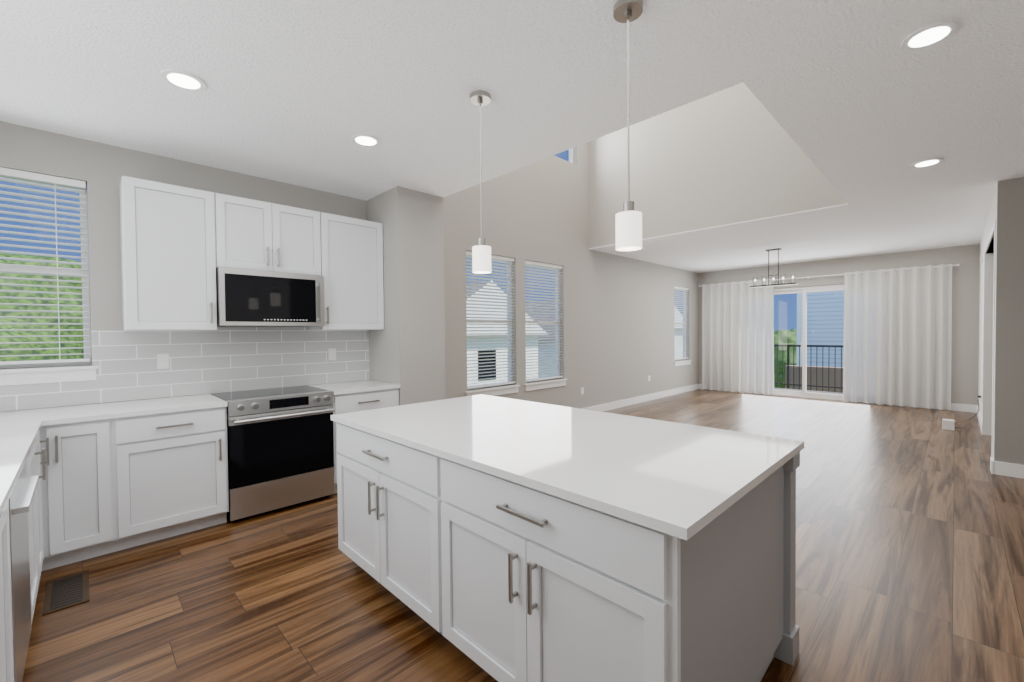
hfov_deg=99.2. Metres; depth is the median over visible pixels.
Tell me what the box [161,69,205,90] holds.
recessed light
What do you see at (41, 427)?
base cabinet
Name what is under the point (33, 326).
tree
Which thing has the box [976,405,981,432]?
baseboard
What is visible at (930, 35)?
recessed light
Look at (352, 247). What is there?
upper cabinet
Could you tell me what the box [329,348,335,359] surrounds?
outlet
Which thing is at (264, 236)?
upper cabinet
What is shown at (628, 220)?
pendant light
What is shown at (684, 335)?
window
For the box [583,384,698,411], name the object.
baseboard
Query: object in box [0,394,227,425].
countertop
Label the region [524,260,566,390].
dining window
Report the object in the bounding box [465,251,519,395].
dining window
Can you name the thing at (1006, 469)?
baseboard
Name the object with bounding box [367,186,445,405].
wall
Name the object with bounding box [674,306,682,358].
house
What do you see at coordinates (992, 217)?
wall
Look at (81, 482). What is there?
base cabinet
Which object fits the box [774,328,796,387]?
tree
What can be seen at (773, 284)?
chandelier
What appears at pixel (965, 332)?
wall
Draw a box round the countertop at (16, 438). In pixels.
[0,422,43,513]
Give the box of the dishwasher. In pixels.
[16,450,35,669]
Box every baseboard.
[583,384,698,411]
[893,403,974,411]
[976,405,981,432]
[990,459,1023,478]
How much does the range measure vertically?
0.916 m
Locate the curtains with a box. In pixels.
[699,264,959,409]
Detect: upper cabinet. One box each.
[119,176,226,330]
[227,195,322,275]
[308,213,383,329]
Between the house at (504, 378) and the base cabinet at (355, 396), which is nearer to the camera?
the base cabinet at (355, 396)
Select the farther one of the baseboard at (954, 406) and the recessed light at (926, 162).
the baseboard at (954, 406)
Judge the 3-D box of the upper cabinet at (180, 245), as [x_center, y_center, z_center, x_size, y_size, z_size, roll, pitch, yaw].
[-2.569,-0.611,3.321,0.595,1.060,0.347,-2,2,-44]
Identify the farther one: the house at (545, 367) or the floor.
the house at (545, 367)
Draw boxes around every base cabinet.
[0,486,23,681]
[32,434,43,597]
[40,426,47,569]
[64,414,135,563]
[132,406,228,545]
[307,380,399,493]
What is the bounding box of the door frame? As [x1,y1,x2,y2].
[982,220,995,458]
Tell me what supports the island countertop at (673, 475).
on the kitchen island
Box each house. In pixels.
[466,280,545,385]
[525,301,555,377]
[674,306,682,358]
[797,290,843,366]
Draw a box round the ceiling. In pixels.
[0,0,1023,272]
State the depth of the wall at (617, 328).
6.23 m
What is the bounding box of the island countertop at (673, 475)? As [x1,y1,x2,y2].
[331,394,803,533]
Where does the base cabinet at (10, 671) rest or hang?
on the floor
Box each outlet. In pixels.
[157,354,168,368]
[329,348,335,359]
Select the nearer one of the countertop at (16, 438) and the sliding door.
the countertop at (16, 438)
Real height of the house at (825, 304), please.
9.500 m
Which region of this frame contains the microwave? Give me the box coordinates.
[216,267,324,326]
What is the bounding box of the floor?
[22,389,1023,681]
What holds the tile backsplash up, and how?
attached to the wall at (617, 328)
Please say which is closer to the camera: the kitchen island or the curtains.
the kitchen island
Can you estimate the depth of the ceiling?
2.51 m
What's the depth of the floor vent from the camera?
2.37 m
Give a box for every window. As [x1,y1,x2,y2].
[0,167,98,385]
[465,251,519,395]
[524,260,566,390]
[563,148,572,162]
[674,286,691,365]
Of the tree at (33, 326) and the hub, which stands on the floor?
the hub
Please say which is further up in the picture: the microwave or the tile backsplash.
the microwave
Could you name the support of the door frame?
attached to the wall at (992, 217)
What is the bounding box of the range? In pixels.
[211,385,333,521]
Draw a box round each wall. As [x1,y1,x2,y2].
[0,121,698,411]
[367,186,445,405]
[589,82,846,247]
[699,244,979,404]
[978,181,997,459]
[994,177,1023,464]
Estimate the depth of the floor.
2.40 m
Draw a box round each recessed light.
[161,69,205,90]
[351,134,379,146]
[901,20,957,49]
[911,158,942,167]
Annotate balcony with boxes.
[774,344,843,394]
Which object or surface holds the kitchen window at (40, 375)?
in the wall at (617, 328)
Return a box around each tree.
[0,253,91,364]
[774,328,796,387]
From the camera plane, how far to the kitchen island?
1.52 m
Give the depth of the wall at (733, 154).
5.99 m
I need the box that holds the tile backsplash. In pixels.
[0,327,369,411]
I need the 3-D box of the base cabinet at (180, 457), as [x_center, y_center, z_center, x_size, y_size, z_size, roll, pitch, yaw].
[-2.539,0.921,3.170,0.692,0.882,0.628,-2,2,-44]
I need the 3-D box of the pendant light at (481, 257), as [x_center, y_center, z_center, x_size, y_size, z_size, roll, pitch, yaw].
[-0.183,-0.928,2.586,0.124,1.039,0.124,-2,2,-44]
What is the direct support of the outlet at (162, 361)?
attached to the tile backsplash
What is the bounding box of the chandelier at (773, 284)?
[749,248,798,287]
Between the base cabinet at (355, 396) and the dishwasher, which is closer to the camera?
the dishwasher
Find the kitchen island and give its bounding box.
[331,418,803,681]
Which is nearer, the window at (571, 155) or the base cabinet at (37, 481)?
the base cabinet at (37, 481)
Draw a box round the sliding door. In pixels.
[774,284,874,403]
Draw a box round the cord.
[955,400,978,427]
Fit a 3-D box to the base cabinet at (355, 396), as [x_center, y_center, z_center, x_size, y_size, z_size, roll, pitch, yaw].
[-1.502,0.876,4.164,0.635,0.914,0.663,-2,2,-44]
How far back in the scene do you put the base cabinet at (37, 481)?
2.39 m
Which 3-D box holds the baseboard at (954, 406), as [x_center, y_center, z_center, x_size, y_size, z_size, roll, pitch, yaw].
[7.341,1.126,7.677,0.016,0.125,1.100,-2,2,-44]
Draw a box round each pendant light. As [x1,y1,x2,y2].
[470,90,490,273]
[613,0,642,250]
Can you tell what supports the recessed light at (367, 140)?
in the ceiling
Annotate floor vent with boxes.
[42,570,88,615]
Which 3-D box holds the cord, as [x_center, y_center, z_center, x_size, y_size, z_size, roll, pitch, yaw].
[6.328,1.029,6.151,0.369,0.404,0.368,-2,2,-44]
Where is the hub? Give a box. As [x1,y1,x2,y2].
[942,395,980,430]
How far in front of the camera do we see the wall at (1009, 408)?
4.11 m

